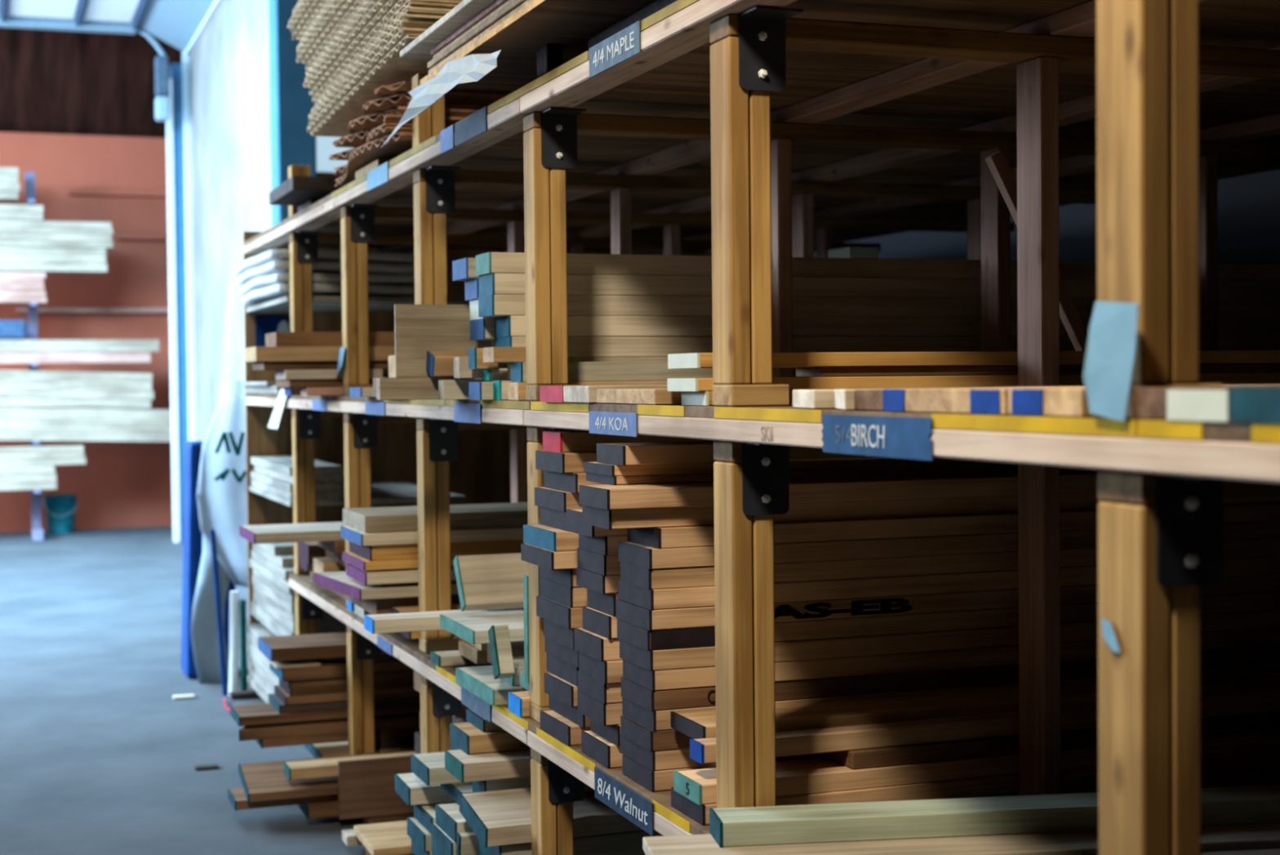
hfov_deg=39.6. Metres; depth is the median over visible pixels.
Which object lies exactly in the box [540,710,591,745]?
board
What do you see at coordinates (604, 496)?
board
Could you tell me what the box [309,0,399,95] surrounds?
sheet
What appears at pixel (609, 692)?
board
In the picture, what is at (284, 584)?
board
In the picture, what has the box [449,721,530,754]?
board
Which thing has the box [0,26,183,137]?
trim
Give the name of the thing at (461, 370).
wood offcut
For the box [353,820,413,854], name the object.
board
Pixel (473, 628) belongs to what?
board
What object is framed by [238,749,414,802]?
board
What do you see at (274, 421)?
paper strip
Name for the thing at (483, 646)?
board
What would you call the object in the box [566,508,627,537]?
board
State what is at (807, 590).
board
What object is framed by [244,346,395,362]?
board
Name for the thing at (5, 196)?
board
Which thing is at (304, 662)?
wood strip
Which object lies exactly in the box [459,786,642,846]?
board
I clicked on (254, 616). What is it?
wooden board
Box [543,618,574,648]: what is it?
board
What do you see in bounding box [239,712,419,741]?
board
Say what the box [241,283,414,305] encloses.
sheet
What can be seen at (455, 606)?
board
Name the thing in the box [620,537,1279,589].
board
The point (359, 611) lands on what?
board
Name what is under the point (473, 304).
board
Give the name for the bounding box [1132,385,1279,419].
board
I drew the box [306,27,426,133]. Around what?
sheet
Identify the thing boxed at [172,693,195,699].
chip
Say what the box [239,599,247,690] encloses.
pole
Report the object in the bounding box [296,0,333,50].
sheet
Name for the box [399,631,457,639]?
board
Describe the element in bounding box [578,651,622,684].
board
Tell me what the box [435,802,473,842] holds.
board
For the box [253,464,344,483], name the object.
board
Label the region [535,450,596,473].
board
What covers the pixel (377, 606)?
board
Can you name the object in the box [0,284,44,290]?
board
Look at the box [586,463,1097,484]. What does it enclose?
board
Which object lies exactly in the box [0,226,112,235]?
board
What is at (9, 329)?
parcel
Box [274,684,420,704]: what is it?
board
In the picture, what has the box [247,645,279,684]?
board
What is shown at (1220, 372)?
board
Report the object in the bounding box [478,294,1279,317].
board
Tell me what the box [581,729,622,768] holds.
board
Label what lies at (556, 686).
board
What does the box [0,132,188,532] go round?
wall
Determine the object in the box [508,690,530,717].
board
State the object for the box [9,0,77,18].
window pane
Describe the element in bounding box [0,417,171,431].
board
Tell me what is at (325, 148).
window
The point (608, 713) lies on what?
board
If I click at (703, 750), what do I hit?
board
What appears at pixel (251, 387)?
board
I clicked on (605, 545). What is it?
board
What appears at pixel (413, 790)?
board
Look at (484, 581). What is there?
board
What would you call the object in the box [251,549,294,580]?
board
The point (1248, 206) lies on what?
wall
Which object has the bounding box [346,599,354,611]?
board
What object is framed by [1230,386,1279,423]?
board
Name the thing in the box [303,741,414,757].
board
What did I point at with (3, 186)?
board
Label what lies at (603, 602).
board
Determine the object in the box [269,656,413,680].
board
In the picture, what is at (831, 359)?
board
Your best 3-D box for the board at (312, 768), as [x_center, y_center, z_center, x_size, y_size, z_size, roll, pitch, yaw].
[-0.301,1.142,6.331,1.902,0.037,0.121,-1,2,-20]
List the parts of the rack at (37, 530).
arm, arm, arm, arm, arm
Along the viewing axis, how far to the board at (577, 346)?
4.72 m
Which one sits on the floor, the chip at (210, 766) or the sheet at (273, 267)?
the chip at (210, 766)
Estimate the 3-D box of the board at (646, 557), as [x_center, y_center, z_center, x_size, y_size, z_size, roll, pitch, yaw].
[1.348,0.225,4.008,2.902,0.039,0.178,-1,2,-20]
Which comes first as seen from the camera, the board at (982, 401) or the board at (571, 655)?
the board at (982, 401)
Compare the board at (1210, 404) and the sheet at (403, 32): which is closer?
the board at (1210, 404)
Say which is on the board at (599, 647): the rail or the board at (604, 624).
the board at (604, 624)
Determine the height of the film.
0.917 m
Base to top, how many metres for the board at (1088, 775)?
0.035 m
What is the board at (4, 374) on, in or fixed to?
on the board at (4, 383)
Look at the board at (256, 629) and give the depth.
8.36 m
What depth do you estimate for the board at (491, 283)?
4.72 m
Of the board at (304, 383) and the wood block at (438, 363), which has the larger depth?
the board at (304, 383)
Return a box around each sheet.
[235,248,413,275]
[237,260,414,285]
[239,272,414,295]
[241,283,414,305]
[287,0,307,28]
[288,0,303,24]
[290,0,314,31]
[291,0,321,39]
[292,0,301,14]
[296,0,327,39]
[296,0,331,48]
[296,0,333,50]
[296,0,339,57]
[296,0,347,62]
[299,0,329,41]
[302,0,355,63]
[302,0,379,87]
[304,0,372,80]
[305,0,362,69]
[305,0,366,75]
[306,0,389,88]
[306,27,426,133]
[307,0,368,74]
[308,9,448,117]
[308,19,436,124]
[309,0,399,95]
[311,0,407,102]
[311,2,457,111]
[311,34,431,137]
[315,0,463,102]
[328,114,464,160]
[332,106,478,147]
[333,123,450,174]
[334,131,412,186]
[348,99,493,133]
[362,91,507,115]
[374,80,513,97]
[380,49,501,148]
[400,0,496,59]
[419,0,656,91]
[427,0,526,68]
[428,0,533,74]
[431,0,508,54]
[432,0,512,58]
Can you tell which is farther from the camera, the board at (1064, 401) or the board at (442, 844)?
the board at (442, 844)
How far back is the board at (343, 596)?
6.69 m
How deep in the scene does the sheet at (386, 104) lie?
5.36 m
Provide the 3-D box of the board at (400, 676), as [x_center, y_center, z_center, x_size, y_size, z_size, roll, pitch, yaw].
[-0.281,0.902,6.919,2.202,0.030,0.261,-1,2,-20]
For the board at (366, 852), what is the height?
0.071 m
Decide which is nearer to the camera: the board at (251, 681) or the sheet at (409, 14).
the sheet at (409, 14)
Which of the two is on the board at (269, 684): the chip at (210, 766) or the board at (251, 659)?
the board at (251, 659)
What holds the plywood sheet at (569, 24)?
on the wood block at (658, 5)
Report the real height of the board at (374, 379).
0.059 m
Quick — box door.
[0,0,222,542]
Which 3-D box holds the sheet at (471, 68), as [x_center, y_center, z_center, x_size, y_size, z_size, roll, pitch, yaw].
[-0.509,-0.827,4.418,0.053,0.125,1.172,-1,2,-20]
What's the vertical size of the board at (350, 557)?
0.028 m
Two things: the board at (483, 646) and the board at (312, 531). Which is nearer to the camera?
the board at (483, 646)
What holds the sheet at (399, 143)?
on the wood block at (362, 171)
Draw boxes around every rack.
[25,172,43,541]
[242,0,1279,854]
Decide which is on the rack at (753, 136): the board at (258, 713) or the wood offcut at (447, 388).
the wood offcut at (447, 388)
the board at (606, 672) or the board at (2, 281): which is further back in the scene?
the board at (2, 281)
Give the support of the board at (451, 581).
on the board at (339, 581)
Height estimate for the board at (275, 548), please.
0.040 m
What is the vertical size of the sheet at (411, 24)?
0.078 m
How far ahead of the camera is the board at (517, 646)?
4.70 m
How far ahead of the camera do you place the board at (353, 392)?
5.67 m
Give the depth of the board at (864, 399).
2.55 m
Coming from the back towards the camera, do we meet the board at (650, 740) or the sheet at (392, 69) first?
the sheet at (392, 69)
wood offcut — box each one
[438,379,492,399]
[453,356,482,377]
[468,347,497,368]
[468,382,493,399]
[483,346,525,363]
[507,363,511,379]
[507,380,667,400]
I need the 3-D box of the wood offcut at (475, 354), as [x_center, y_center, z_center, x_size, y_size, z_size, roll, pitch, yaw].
[-0.393,-0.173,4.465,0.062,0.051,0.061,-1,2,-20]
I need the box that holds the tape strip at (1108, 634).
[1101,617,1120,652]
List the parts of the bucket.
handle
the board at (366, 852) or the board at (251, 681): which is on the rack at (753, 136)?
the board at (251, 681)
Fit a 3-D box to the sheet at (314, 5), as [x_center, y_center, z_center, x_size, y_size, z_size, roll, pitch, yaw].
[-0.279,-1.508,6.071,1.500,0.103,1.942,-1,2,-20]
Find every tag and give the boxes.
[254,315,290,346]
[1082,301,1138,421]
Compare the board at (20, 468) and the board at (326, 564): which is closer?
the board at (326, 564)
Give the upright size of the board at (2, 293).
0.056 m
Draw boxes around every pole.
[228,590,239,695]
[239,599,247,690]
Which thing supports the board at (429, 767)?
on the board at (453, 789)
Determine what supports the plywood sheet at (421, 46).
on the plywood sheet at (497, 3)
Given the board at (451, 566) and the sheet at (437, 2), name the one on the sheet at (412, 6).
the sheet at (437, 2)
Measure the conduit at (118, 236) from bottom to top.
0.056 m
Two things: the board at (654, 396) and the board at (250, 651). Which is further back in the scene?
the board at (250, 651)
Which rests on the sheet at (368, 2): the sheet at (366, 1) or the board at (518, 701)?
the sheet at (366, 1)
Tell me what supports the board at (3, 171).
on the board at (3, 179)
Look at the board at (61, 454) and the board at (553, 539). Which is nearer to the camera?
the board at (553, 539)
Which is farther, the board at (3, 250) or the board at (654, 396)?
the board at (3, 250)
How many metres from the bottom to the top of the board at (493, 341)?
0.051 m
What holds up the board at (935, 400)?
on the rack at (753, 136)
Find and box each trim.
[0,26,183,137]
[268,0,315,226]
[315,102,316,176]
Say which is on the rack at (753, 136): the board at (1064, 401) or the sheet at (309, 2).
the board at (1064, 401)
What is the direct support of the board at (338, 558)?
on the board at (326, 564)
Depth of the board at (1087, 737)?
3.39 m
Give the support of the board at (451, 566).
on the board at (371, 576)
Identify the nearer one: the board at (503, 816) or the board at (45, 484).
the board at (503, 816)
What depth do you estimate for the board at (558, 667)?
3.98 m
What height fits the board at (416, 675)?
0.070 m
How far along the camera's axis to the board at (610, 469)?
3.68 m
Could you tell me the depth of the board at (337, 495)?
7.55 m
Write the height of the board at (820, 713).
0.030 m
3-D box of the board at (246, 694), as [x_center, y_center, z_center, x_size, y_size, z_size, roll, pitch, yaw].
[-1.889,1.272,8.464,0.120,0.030,0.072,-1,2,-20]
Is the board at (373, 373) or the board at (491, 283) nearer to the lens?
the board at (491, 283)
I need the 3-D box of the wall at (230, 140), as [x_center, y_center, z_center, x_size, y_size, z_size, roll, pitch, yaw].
[-3.226,-1.141,14.345,0.200,4.560,5.300,-1,2,-20]
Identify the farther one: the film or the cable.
the film
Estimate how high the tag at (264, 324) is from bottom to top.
0.160 m
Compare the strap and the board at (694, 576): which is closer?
the board at (694, 576)
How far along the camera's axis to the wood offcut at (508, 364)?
4.40 m
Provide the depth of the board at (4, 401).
17.27 m
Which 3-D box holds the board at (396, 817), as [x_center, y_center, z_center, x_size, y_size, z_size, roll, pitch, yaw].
[-0.300,1.319,6.181,1.300,0.030,0.550,-1,2,-20]
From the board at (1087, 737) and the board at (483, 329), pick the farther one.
the board at (483, 329)
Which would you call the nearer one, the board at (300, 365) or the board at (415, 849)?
the board at (415, 849)
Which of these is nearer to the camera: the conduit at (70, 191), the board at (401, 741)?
the board at (401, 741)
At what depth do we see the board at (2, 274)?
17.07 m
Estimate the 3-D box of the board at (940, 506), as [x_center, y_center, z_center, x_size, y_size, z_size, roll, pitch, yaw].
[1.272,0.147,3.993,2.902,0.039,0.161,-1,2,-20]
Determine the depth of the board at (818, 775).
3.33 m
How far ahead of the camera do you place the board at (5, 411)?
17.31 m
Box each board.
[0,167,18,177]
[0,174,17,183]
[0,182,20,194]
[0,191,17,202]
[0,204,43,213]
[0,211,43,221]
[0,220,111,228]
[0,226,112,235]
[0,233,111,241]
[0,240,112,249]
[0,246,106,256]
[0,254,106,263]
[0,262,107,273]
[0,271,45,279]
[0,278,44,284]
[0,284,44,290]
[0,290,45,296]
[0,296,46,303]
[0,339,159,352]
[0,352,150,364]
[0,369,152,382]
[0,378,151,390]
[0,387,154,399]
[0,396,151,408]
[0,406,171,419]
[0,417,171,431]
[0,429,171,441]
[0,444,83,453]
[0,451,84,459]
[0,457,86,466]
[0,464,54,474]
[0,471,56,482]
[0,480,57,490]
[227,787,337,809]
[230,702,420,725]
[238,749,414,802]
[239,521,345,543]
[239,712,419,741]
[242,381,275,385]
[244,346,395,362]
[244,389,279,393]
[246,295,464,312]
[246,622,275,639]
[247,385,284,389]
[247,638,269,666]
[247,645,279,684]
[247,675,269,702]
[248,481,466,506]
[248,631,257,646]
[248,653,278,686]
[249,558,294,593]
[249,667,274,694]
[250,455,342,475]
[250,471,342,492]
[250,609,347,635]
[251,479,342,501]
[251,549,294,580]
[251,601,342,635]
[251,662,274,691]
[252,360,388,370]
[252,542,294,567]
[252,568,294,603]
[252,575,326,613]
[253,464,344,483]
[253,585,339,623]
[253,592,345,633]
[255,542,293,555]
[255,726,420,747]
[257,631,388,661]
[265,332,394,346]
[268,693,420,712]
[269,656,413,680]
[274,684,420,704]
[275,368,382,379]
[275,378,373,387]
[277,671,413,688]
[279,679,413,696]
[283,751,416,779]
[284,386,314,395]
[297,541,326,564]
[297,800,338,818]
[300,386,342,395]
[300,560,313,571]
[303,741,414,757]
[310,540,345,554]
[310,571,346,600]
[313,556,346,572]
[313,570,458,599]
[324,548,346,566]
[337,755,413,819]
[340,525,523,546]
[342,502,528,533]
[342,551,454,570]
[342,828,363,845]
[345,594,460,614]
[346,563,456,585]
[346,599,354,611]
[349,387,373,396]
[349,538,525,560]
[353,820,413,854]
[354,604,368,617]
[360,812,413,823]
[364,607,523,633]
[364,846,414,854]
[373,377,377,396]
[373,653,400,662]
[374,735,414,749]
[376,377,482,399]
[379,580,457,586]
[382,566,453,570]
[388,355,395,377]
[390,603,461,613]
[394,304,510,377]
[394,772,454,805]
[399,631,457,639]
[407,817,431,851]
[410,751,460,785]
[411,838,431,854]
[413,669,469,717]
[413,800,456,834]
[414,731,421,753]
[431,649,475,666]
[431,822,456,854]
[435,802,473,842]
[440,609,524,644]
[440,781,472,804]
[444,748,531,782]
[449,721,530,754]
[450,741,460,750]
[452,257,479,280]
[452,715,467,723]
[453,552,528,611]
[455,665,528,705]
[456,831,479,854]
[458,636,487,650]
[458,640,490,664]
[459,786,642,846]
[464,278,479,300]
[466,708,504,731]
[469,298,496,319]
[470,318,498,340]
[471,776,530,792]
[475,252,1279,282]
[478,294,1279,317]
[478,829,663,854]
[479,273,1279,300]
[486,640,524,663]
[488,624,514,679]
[492,340,495,346]
[493,655,524,685]
[494,315,1279,337]
[495,335,1279,357]
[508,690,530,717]
[510,360,831,382]
[520,543,577,569]
[520,671,529,690]
[523,524,578,551]
[523,574,529,683]
[534,486,582,511]
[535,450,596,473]
[536,595,586,628]
[538,565,579,586]
[539,384,667,403]
[539,506,566,530]
[539,576,587,607]
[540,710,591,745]
[542,430,714,452]
[543,470,606,493]
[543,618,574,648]
[543,672,577,706]
[544,636,578,666]
[546,652,578,685]
[548,694,591,727]
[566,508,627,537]
[568,356,667,361]
[568,372,1244,382]
[573,627,622,661]
[576,567,620,593]
[577,547,620,575]
[577,670,622,703]
[577,689,622,725]
[578,469,1097,510]
[578,533,627,555]
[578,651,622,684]
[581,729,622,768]
[582,491,1279,529]
[582,606,617,638]
[584,457,1017,475]
[584,782,594,791]
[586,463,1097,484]
[586,588,618,616]
[591,719,620,746]
[595,387,681,404]
[596,440,715,465]
[615,573,1279,630]
[617,520,1279,568]
[617,555,1279,609]
[617,590,1279,650]
[619,608,1279,671]
[619,733,698,770]
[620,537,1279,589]
[620,644,1279,711]
[620,715,693,751]
[622,626,1279,690]
[622,660,1279,730]
[622,754,698,791]
[627,502,1279,548]
[642,821,1279,854]
[666,372,1279,391]
[667,350,1279,368]
[670,663,1279,738]
[671,746,1279,825]
[673,728,1279,804]
[681,390,792,405]
[689,688,1279,764]
[698,752,825,768]
[709,784,1279,847]
[792,389,834,408]
[795,363,1279,377]
[822,711,1279,768]
[833,388,885,409]
[854,389,883,410]
[882,383,1279,413]
[969,388,1008,414]
[1008,384,1279,417]
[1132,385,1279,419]
[1166,388,1230,422]
[1200,848,1279,854]
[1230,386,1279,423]
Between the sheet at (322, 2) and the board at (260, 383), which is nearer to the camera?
the sheet at (322, 2)
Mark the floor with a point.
(99, 755)
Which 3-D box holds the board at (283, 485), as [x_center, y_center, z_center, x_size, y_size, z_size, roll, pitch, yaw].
[-1.570,0.241,8.057,0.220,0.034,1.191,-1,2,-20]
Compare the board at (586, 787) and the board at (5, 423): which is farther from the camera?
the board at (5, 423)
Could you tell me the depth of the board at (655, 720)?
3.56 m
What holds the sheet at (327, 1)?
on the sheet at (330, 0)
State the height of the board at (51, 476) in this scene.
0.075 m
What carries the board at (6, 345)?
on the board at (5, 357)
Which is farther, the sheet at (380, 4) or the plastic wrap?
the plastic wrap
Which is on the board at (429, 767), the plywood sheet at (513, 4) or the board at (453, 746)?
the board at (453, 746)
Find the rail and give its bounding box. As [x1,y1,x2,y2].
[16,306,169,313]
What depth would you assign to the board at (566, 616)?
3.93 m
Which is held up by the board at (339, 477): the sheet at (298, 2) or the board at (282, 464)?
the board at (282, 464)
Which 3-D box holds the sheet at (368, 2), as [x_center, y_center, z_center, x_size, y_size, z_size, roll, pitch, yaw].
[-0.228,-1.284,5.932,1.500,0.082,1.652,-1,2,-20]
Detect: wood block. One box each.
[268,175,342,205]
[297,199,320,212]
[355,158,391,179]
[426,351,468,376]
[588,0,677,50]
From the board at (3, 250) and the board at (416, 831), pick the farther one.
the board at (3, 250)
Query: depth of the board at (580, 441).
3.96 m
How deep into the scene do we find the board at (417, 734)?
5.97 m
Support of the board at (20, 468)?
on the board at (51, 476)
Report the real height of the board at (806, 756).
0.126 m
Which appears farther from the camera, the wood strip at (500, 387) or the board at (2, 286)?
the board at (2, 286)
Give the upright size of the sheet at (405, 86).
0.023 m
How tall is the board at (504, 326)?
0.052 m
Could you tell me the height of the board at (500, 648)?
0.129 m
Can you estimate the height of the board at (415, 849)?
0.047 m
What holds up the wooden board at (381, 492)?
attached to the rack at (753, 136)
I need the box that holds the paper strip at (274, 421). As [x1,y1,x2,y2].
[267,388,287,429]
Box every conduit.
[67,188,167,197]
[115,233,168,239]
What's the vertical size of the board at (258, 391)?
0.016 m
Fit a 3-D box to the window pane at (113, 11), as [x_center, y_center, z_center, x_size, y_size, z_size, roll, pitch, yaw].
[-4.229,-3.653,14.504,0.400,0.005,3.500,-1,2,-20]
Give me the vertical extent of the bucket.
0.385 m
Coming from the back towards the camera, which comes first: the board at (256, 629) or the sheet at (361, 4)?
the board at (256, 629)
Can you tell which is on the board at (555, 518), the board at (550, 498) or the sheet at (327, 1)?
the board at (550, 498)
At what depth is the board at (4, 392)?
17.27 m
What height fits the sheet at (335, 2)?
0.092 m
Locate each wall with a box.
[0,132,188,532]
[189,0,271,440]
[813,169,1279,264]
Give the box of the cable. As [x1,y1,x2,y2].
[223,697,230,711]
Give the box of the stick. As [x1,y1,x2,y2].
[985,151,1088,351]
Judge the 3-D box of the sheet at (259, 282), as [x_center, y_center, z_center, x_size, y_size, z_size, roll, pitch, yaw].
[-1.426,-0.653,8.086,0.622,0.056,1.194,-1,2,-20]
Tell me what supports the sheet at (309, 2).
on the sheet at (314, 5)
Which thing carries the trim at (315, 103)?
attached to the wall
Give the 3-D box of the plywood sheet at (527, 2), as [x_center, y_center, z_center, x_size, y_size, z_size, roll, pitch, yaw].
[0.537,-0.917,3.995,1.600,0.018,1.970,-1,2,-20]
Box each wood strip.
[265,656,320,668]
[482,368,511,380]
[492,380,511,399]
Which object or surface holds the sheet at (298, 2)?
on the sheet
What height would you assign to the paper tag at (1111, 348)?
0.134 m
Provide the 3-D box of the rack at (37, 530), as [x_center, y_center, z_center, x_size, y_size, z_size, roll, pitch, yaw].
[-5.925,-0.718,17.387,0.090,3.600,0.750,-1,2,-20]
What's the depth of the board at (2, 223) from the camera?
17.17 m
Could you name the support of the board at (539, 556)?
on the board at (567, 577)
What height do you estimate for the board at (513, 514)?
0.052 m
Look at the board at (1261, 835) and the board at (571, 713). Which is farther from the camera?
the board at (571, 713)
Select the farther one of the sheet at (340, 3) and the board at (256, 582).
the board at (256, 582)
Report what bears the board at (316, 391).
on the rack at (753, 136)
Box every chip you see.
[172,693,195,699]
[193,763,218,769]
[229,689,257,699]
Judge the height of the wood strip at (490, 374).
0.030 m
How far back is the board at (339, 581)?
5.46 m
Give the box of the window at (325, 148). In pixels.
[315,102,354,172]
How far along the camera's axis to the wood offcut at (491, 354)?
4.30 m
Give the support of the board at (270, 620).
on the rack at (753, 136)
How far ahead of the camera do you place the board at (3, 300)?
17.09 m
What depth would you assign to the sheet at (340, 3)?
6.12 m
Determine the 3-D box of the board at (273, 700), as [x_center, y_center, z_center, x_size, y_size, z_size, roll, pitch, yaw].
[-0.314,0.993,6.915,2.202,0.030,0.251,-1,2,-20]
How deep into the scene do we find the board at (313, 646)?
6.46 m
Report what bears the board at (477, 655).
on the board at (442, 658)
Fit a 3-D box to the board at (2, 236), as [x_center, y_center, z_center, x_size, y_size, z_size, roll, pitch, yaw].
[-6.326,-1.828,17.090,2.375,0.059,0.320,-1,2,-20]
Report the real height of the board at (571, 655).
0.038 m
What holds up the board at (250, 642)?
on the board at (250, 651)
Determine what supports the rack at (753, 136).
on the floor
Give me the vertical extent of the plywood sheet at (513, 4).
0.016 m
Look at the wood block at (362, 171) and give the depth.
5.75 m
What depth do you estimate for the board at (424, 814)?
4.84 m
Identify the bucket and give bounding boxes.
[42,493,77,533]
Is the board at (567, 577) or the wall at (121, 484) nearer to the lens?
the board at (567, 577)
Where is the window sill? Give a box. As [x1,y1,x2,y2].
[316,171,342,177]
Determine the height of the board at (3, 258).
0.074 m
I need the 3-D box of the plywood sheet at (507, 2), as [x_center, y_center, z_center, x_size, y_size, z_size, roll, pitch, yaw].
[0.547,-0.950,3.977,1.600,0.014,1.930,-1,2,-20]
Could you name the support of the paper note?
attached to the rack at (753, 136)
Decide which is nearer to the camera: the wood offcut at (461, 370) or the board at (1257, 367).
the board at (1257, 367)
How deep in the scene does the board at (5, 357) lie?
17.26 m
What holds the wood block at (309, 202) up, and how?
on the rack at (753, 136)
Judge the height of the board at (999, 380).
0.024 m
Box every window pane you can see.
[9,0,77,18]
[84,0,139,22]
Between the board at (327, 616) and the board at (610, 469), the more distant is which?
the board at (327, 616)
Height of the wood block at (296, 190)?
0.053 m
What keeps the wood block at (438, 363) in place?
on the board at (387, 388)
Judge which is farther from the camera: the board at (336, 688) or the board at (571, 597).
the board at (336, 688)
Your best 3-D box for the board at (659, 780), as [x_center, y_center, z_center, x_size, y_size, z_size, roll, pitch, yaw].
[1.357,0.656,4.014,2.902,0.039,0.170,-1,2,-20]
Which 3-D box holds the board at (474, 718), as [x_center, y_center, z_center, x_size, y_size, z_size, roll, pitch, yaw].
[0.409,0.755,5.000,1.802,0.032,0.171,-1,2,-20]
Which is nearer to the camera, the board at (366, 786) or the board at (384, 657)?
the board at (366, 786)
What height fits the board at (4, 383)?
0.084 m
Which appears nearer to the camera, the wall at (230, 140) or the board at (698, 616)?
the board at (698, 616)
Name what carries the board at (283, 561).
on the board at (283, 572)
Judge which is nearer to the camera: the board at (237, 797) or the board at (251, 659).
the board at (237, 797)
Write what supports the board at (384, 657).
on the board at (330, 667)
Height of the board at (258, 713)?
0.033 m
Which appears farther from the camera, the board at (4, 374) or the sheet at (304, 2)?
the board at (4, 374)
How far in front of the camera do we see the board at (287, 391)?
6.52 m
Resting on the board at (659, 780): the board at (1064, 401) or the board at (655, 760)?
the board at (655, 760)
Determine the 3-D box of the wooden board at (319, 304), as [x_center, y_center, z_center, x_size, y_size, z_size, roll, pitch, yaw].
[-1.330,-0.559,8.130,0.762,0.022,1.239,-1,2,-20]
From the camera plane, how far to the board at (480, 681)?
4.49 m
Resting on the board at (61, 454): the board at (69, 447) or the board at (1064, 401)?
the board at (69, 447)
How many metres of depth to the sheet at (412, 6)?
4.95 m
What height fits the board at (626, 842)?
0.085 m
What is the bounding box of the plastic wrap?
[196,380,248,586]
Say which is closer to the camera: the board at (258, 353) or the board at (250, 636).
the board at (258, 353)
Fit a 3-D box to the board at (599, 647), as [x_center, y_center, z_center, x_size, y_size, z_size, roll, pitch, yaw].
[1.249,0.426,4.225,2.902,0.046,0.175,-1,2,-20]
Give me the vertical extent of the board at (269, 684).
0.034 m
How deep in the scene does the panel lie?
9.00 m
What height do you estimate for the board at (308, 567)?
0.032 m
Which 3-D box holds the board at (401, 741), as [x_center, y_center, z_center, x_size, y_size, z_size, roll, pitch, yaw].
[-0.182,1.139,6.982,1.800,0.038,0.340,-1,2,-20]
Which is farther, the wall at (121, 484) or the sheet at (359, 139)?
the wall at (121, 484)
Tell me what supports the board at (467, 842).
on the board
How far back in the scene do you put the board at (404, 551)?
5.49 m
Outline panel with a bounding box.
[181,440,235,678]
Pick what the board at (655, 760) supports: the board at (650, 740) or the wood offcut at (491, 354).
the board at (650, 740)
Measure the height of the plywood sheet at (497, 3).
0.012 m
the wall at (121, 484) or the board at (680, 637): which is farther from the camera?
the wall at (121, 484)
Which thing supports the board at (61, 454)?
on the board at (57, 460)
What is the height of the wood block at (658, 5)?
0.094 m
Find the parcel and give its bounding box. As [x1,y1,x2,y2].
[0,320,27,339]
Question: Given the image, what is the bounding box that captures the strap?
[209,528,227,695]
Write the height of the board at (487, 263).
0.052 m
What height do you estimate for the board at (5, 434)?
0.104 m
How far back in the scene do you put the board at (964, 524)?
3.61 m
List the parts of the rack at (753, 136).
stub post, post, cross plate, post, post, stub post, post, post, post, cross plate, post, cross plate, post, post, post, post, post, cross plate, stub post, post, cross plate, post, post, stub post, post, post, post, post, post, cross plate, panel, post, post, cross plate, post, post, cross plate, post, stub post, post, post, post, cross plate, post, post, cross plate, post, post, post, cross plate, post, post, post, post, post, cross plate, cross plate, post, cross plate, post, post, post, post, post, post, post, cross plate, post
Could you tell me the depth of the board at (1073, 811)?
3.01 m
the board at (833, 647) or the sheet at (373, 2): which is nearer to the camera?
the board at (833, 647)
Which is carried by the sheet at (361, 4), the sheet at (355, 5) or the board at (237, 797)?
the sheet at (355, 5)
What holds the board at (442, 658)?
on the rack at (753, 136)
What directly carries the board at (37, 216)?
on the board at (2, 223)
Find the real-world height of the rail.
0.052 m
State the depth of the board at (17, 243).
17.18 m
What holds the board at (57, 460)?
on the board at (20, 468)
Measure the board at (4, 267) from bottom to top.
0.074 m
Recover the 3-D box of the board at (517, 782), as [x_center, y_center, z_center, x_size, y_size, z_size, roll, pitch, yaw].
[0.428,0.926,4.900,1.802,0.108,0.121,-1,2,-20]
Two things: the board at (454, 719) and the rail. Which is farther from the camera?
the rail
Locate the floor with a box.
[0,525,364,854]
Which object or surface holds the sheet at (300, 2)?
on the sheet at (304, 2)
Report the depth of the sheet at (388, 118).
5.32 m
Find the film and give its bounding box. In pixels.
[191,533,230,684]
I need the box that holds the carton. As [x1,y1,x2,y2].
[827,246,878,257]
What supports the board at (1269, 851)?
on the rack at (753, 136)
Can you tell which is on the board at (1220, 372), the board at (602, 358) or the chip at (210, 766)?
the board at (602, 358)
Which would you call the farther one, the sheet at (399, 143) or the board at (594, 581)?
the sheet at (399, 143)
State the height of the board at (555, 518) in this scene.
0.042 m
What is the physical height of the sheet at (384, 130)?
0.023 m
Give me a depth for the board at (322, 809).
6.01 m
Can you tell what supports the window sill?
attached to the wall
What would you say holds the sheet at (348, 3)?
on the sheet at (355, 5)
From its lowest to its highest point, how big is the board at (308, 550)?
0.073 m
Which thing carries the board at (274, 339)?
on the board at (258, 353)
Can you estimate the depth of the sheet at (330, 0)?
6.28 m

